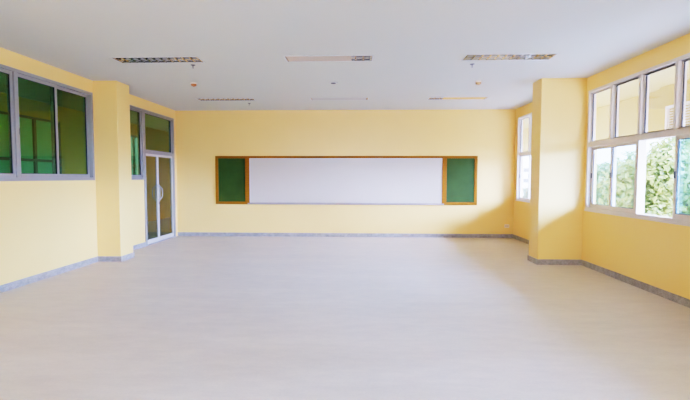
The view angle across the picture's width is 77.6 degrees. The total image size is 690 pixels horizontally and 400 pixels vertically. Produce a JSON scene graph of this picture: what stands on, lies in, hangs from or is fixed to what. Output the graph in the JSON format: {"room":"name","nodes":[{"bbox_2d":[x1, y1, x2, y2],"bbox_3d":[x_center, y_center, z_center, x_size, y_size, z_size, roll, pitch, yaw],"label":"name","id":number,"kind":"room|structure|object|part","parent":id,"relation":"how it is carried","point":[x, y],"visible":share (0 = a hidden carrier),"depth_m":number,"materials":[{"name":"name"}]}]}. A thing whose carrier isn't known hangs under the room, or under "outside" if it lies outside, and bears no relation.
{"room":"classroom","nodes":[
{"label":"classroom","id":0,"kind":"room"},
{"bbox_2d":[0,92,169,221],"bbox_3d":[-7.104,-0.662,10.663,0.140,3.300,27.140,0,3,2],"label":"wall","id":1,"kind":"structure","parent":0,"point":[72,122],"depth_m":11.37,"materials":[{"name":"yellow paint"}]},
{"bbox_2d":[0,111,61,173],"bbox_3d":[-7.143,-0.858,8.945,0.080,1.970,3.450,0,3,2],"label":"window","id":2,"kind":"structure","parent":1,"relation":"in","point":[35,133],"depth_m":9.75,"materials":[{"name":"glass"}]},
{"bbox_2d":[130,135,137,174],"bbox_3d":[-6.973,-1.113,13.811,0.080,1.970,2.000,0,3,2],"label":"window","id":3,"kind":"structure","parent":1,"relation":"in","point":[134,139],"depth_m":14.12,"materials":[{"name":"glass"}]},
{"bbox_2d":[0,47,177,284],"bbox_3d":[-4.761,-0.323,4.252,0.140,3.300,14.470,0,3,2],"label":"wall","id":4,"kind":"structure","parent":0,"point":[45,226],"depth_m":6.72,"materials":[{"name":"yellow paint"}]},
{"bbox_2d":[0,64,94,180],"bbox_3d":[-4.669,-1.055,6.050,0.114,1.575,3.482,0,3,2],"label":"window","id":5,"kind":"structure","parent":4,"relation":"in","point":[12,74],"depth_m":6.67,"materials":[{"name":"metal"}]},
{"bbox_3d":[-4.670,-1.032,5.601,0.034,1.475,0.845,0,3,2],"label":"sash","id":6,"kind":"part","parent":5,"relation":"part of","materials":[{"name":"metal"}]},
{"bbox_3d":[-4.639,-1.078,6.487,0.034,1.475,0.830,0,3,2],"label":"sash","id":7,"kind":"part","parent":5,"relation":"part of","materials":[{"name":"glass"}]},
{"bbox_3d":[-4.651,-1.120,7.288,0.034,1.475,0.902,0,3,2],"label":"sash","id":8,"kind":"part","parent":5,"relation":"part of","materials":[{"name":"glass"}]},
{"bbox_2d":[0,242,145,292],"bbox_3d":[-4.498,1.321,3.467,0.451,0.100,12.470,0,3,2],"label":"baseboard","id":9,"kind":"structure","parent":4,"relation":"attached to","point":[15,284],"depth_m":7.07,"materials":[{"name":"grey stone"}]},
{"bbox_2d":[130,105,144,179],"bbox_3d":[-4.570,-1.206,8.920,0.114,1.575,1.325,0,3,2],"label":"window","id":10,"kind":"structure","parent":4,"relation":"in","point":[140,176],"depth_m":9.51,"materials":[{"name":"metal"}]},
{"bbox_2d":[143,109,175,245],"bbox_3d":[-4.510,-0.533,10.414,0.196,3.075,1.590,0,3,2],"label":"door","id":11,"kind":"structure","parent":4,"relation":"in","point":[171,155],"depth_m":10.40,"materials":[{"name":"metal"}]},
{"bbox_2d":[145,112,171,152],"bbox_3d":[-4.521,-1.589,10.364,0.030,0.860,1.430,0,3,2],"label":"window pane","id":12,"kind":"object","parent":11,"relation":"attached to","point":[154,114],"depth_m":10.64,"materials":[{"name":"green glass"}]},
{"bbox_2d":[93,81,132,255],"bbox_3d":[-4.340,-0.522,8.059,0.437,3.300,0.437,0,3,2],"label":"pillar","id":13,"kind":"structure","parent":0,"point":[111,102],"depth_m":7.87,"materials":[{"name":"yellow paint"}]},
{"bbox_2d":[0,217,689,399],"bbox_3d":[-1.358,1.104,10.556,11.643,0.200,27.140,0,3,2],"label":"floor","id":14,"kind":"structure","parent":0,"point":[184,317],"depth_m":4.48,"materials":[{"name":"tile"}]},
{"bbox_2d":[0,0,689,131],"bbox_3d":[-1.353,-2.466,10.368,11.643,0.350,27.140,0,3,2],"label":"ceiling","id":15,"kind":"structure","parent":0,"point":[418,47],"depth_m":5.66,"materials":[{"name":"paint"}]},
{"bbox_2d":[109,56,205,63],"bbox_3d":[-2.774,-2.139,6.387,1.304,0.121,0.334,0,3,2],"label":"ceiling light","id":16,"kind":"object","parent":15,"relation":"attached to","point":[190,59],"visible":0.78,"depth_m":6.40,"materials":[{"name":"silver metal"}]},
{"bbox_2d":[195,98,256,100],"bbox_3d":[-2.662,-2.308,9.611,1.304,0.121,0.334,0,3,2],"label":"ceiling light","id":17,"kind":"object","parent":15,"relation":"attached to","point":[199,99],"visible":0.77,"depth_m":9.64,"materials":[{"name":"silver metal"}]},
{"bbox_2d":[283,55,373,61],"bbox_3d":[-0.236,-2.131,6.299,1.304,0.121,0.334,0,3,2],"label":"ceiling light","id":18,"kind":"object","parent":15,"relation":"attached to","point":[309,58],"visible":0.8,"depth_m":6.29,"materials":[{"name":"white metal"}]},
{"bbox_3d":[-0.376,-2.075,6.307,0.940,0.003,0.266,0,3,2],"label":"panel","id":19,"kind":"part","parent":18,"relation":"part of","materials":[{"name":"white plastic"}]},
{"bbox_2d":[310,97,368,100],"bbox_3d":[-0.124,-2.300,9.523,1.304,0.121,0.334,0,3,2],"label":"ceiling light","id":20,"kind":"object","parent":15,"relation":"attached to","point":[320,98],"visible":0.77,"depth_m":9.47,"materials":[{"name":"white metal"}]},
{"bbox_3d":[-0.134,-2.244,9.526,1.200,0.003,0.266,0,3,2],"label":"panel","id":21,"kind":"part","parent":20,"relation":"part of","materials":[{"name":"white plastic"}]},
{"bbox_2d":[427,97,488,99],"bbox_3d":[2.480,-2.291,9.433,1.304,0.121,0.334,0,3,2],"label":"ceiling light","id":22,"kind":"object","parent":15,"relation":"attached to","point":[429,98],"visible":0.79,"depth_m":9.45,"materials":[{"name":"white metal"}]},
{"bbox_2d":[461,53,559,60],"bbox_3d":[2.368,-2.122,6.209,1.304,0.121,0.334,0,3,2],"label":"ceiling light","id":23,"kind":"object","parent":15,"relation":"attached to","point":[545,56],"visible":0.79,"depth_m":6.24,"materials":[{"name":"silver metal"}]},
{"bbox_2d":[175,109,515,233],"bbox_3d":[-0.046,-0.683,11.248,8.799,3.300,0.140,0,3,2],"label":"wall","id":24,"kind":"structure","parent":0,"point":[487,134],"depth_m":11.16,"materials":[{"name":"yellow paint"}]},
{"bbox_2d":[177,232,512,237],"bbox_3d":[-0.051,0.919,11.255,8.799,0.100,0.014,0,3,2],"label":"baseboard","id":25,"kind":"structure","parent":24,"relation":"attached to","point":[179,233],"depth_m":11.24,"materials":[{"name":"grey stone"}]},
{"bbox_2d":[215,156,477,204],"bbox_3d":[0.002,-0.510,11.148,6.810,1.265,0.075,0,3,2],"label":"board","id":26,"kind":"object","parent":24,"relation":"attached to","point":[277,180],"visible":1,"depth_m":11.15,"materials":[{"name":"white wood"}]},
{"bbox_3d":[0.002,-0.505,11.166,5.000,1.153,0.034,0,3,2],"label":"edge trim","id":27,"kind":"part","parent":26,"relation":"part of","materials":[{"name":"metal"}]},
{"bbox_2d":[248,202,443,204],"bbox_3d":[0.001,0.097,11.180,5.100,0.050,0.075,0,3,2],"label":"marker tray","id":28,"kind":"object","parent":26,"relation":"on","point":[276,203],"depth_m":11.15,"materials":[{"name":"metal"}]},
{"bbox_2d":[529,78,586,259],"bbox_3d":[3.846,-0.497,7.799,0.781,3.300,0.404,0,3,2],"label":"pillar","id":29,"kind":"structure","parent":0,"point":[558,104],"depth_m":7.61,"materials":[{"name":"yellow paint"}]},
{"bbox_2d":[513,33,689,298],"bbox_3d":[4.173,-0.294,3.943,0.140,3.300,14.470,0,3,2],"label":"wall","id":30,"kind":"structure","parent":0,"point":[657,254],"depth_m":6.22,"materials":[{"name":"yellow paint"}]},
{"bbox_2d":[516,113,531,202],"bbox_3d":[4.333,-0.949,9.389,0.140,2.082,2.820,0,3,2],"label":"window","id":31,"kind":"structure","parent":30,"relation":"in","point":[520,154],"depth_m":10.70,"materials":[{"name":"paint"}]},
{"bbox_3d":[4.397,-0.559,10.436,0.034,1.080,0.695,0,3,2],"label":"sash","id":32,"kind":"part","parent":31,"relation":"part of","materials":[{"name":"glass"}]},
{"bbox_3d":[4.351,-1.537,9.705,0.030,0.850,2.035,0,3,2],"label":"sash","id":33,"kind":"part","parent":31,"relation":"part of","materials":[{"name":"glass"}]},
{"bbox_3d":[4.333,-0.524,9.762,0.034,1.080,0.740,0,3,2],"label":"sash","id":34,"kind":"part","parent":31,"relation":"part of","materials":[{"name":"paint"}]},
{"bbox_2d":[513,234,689,307],"bbox_3d":[3.703,1.302,4.043,0.795,0.100,14.190,0,3,2],"label":"baseboard","id":35,"kind":"structure","parent":30,"relation":"attached to","point":[670,296],"depth_m":6.68,"materials":[{"name":"grey stone"}]},
{"bbox_2d":[584,53,689,225],"bbox_3d":[4.207,-0.758,5.753,0.140,2.082,3.475,0,3,2],"label":"window","id":36,"kind":"structure","parent":30,"relation":"in","point":[679,130],"depth_m":6.11,"materials":[{"name":"metal"}]},
{"bbox_3d":[4.282,-0.376,7.131,0.034,1.040,0.670,0,3,2],"label":"sash","id":37,"kind":"part","parent":36,"relation":"part of","materials":[{"name":"glass"}]},
{"bbox_3d":[4.221,-0.344,6.509,0.034,1.040,0.660,0,3,2],"label":"sash","id":38,"kind":"part","parent":36,"relation":"part of","materials":[{"name":"glass"}]},
{"bbox_3d":[4.237,-1.366,6.427,0.030,0.850,0.795,0,3,2],"label":"sash","id":39,"kind":"part","parent":36,"relation":"part of","materials":[{"name":"glass"}]},
{"bbox_3d":[4.205,0.270,5.807,0.140,0.022,3.475,0,3,2],"label":"sill","id":40,"kind":"part","parent":36,"relation":"part of","materials":[{"name":"metal"}]},
{"bbox_3d":[4.224,-1.346,6.060,0.030,0.850,2.710,0,3,2],"label":"sash","id":41,"kind":"part","parent":36,"relation":"part of","materials":[{"name":"glass"}]},
{"bbox_3d":[4.201,-1.311,5.389,0.030,0.850,2.715,0,3,2],"label":"sash","id":42,"kind":"part","parent":36,"relation":"part of","materials":[{"name":"glass"}]},
{"bbox_3d":[4.213,-1.329,5.731,0.030,0.850,0.800,0,3,2],"label":"sash","id":43,"kind":"part","parent":36,"relation":"part of","materials":[{"name":"glass"}]},
{"bbox_3d":[4.171,-0.269,5.086,0.034,1.040,0.710,0,3,2],"label":"sash","id":44,"kind":"part","parent":36,"relation":"part of","materials":[{"name":"glass"}]},
{"bbox_2d":[524,61,689,128],"bbox_3d":[5.413,-2.340,8.136,2.037,0.349,23.140,0,3,2],"label":"overhang","id":45,"kind":"object","parent":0,"point":[665,77],"visible":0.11,"depth_m":8.21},
{"label":"outside","id":46,"kind":"structure","parent":0,"visible":0},
{"bbox_3d":[12.066,2.594,59.835,180.000,0.300,200.000,0,3,2],"label":"ground","id":47,"kind":"structure","parent":46,"visible":0},
{"bbox_2d":[522,186,527,197],"bbox_3d":[14.037,1.346,34.353,3.933,4.895,4.451,-1,3,-24],"label":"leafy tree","id":48,"kind":"object","parent":47,"relation":"on","point":[525,191],"visible":0.02,"depth_m":33.50,"materials":[{"name":"green plant"}]},
{"bbox_2d":[523,156,528,188],"bbox_3d":[50.341,-6.884,124.139,24.600,12.000,12.600,0,3,2],"label":"apartment building","id":49,"kind":"structure","parent":47,"relation":"on","point":[525,158],"depth_m":118.06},
{"bbox_2d":[594,150,596,203],"bbox_3d":[6.360,1.318,11.441,0.350,7.301,0.360,0,3,2],"label":"column","id":50,"kind":"structure","parent":47,"relation":"on","point":[596,150],"depth_m":11.15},
{"bbox_2d":[523,79,689,151],"bbox_3d":[6.261,-1.718,8.139,0.340,0.891,23.140,0,3,2],"label":"beam","id":51,"kind":"structure","parent":50,"relation":"attached to","point":[658,100],"depth_m":9.27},
{"bbox_2d":[665,101,689,128],"bbox_3d":[6.018,-1.459,6.959,0.059,0.485,2.260,0,3,2],"label":"panel","id":52,"kind":"object","parent":51,"relation":"attached to","point":[667,108],"visible":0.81,"depth_m":7.98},
{"bbox_2d":[596,160,650,204],"bbox_3d":[11.249,1.501,17.753,3.731,6.308,4.439,0,3,2],"label":"leafy tree","id":53,"kind":"object","parent":47,"relation":"on","point":[599,175],"visible":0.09,"depth_m":17.49,"materials":[{"name":"green plant"}]},
{"bbox_2d":[598,150,649,166],"bbox_3d":[18.035,0.497,26.828,5.356,7.379,5.330,0,3,2],"label":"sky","id":54,"kind":"structure","parent":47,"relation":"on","point":[629,155],"depth_m":27.40,"materials":[{"name":"white"}]},
{"bbox_2d":[596,137,689,216],"bbox_3d":[9.715,1.330,13.272,3.889,7.115,4.237,0,3,2],"label":"leafy tree","id":55,"kind":"object","parent":47,"relation":"on","point":[658,201],"visible":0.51,"depth_m":12.48,"materials":[{"name":"green plant"}]}
]}

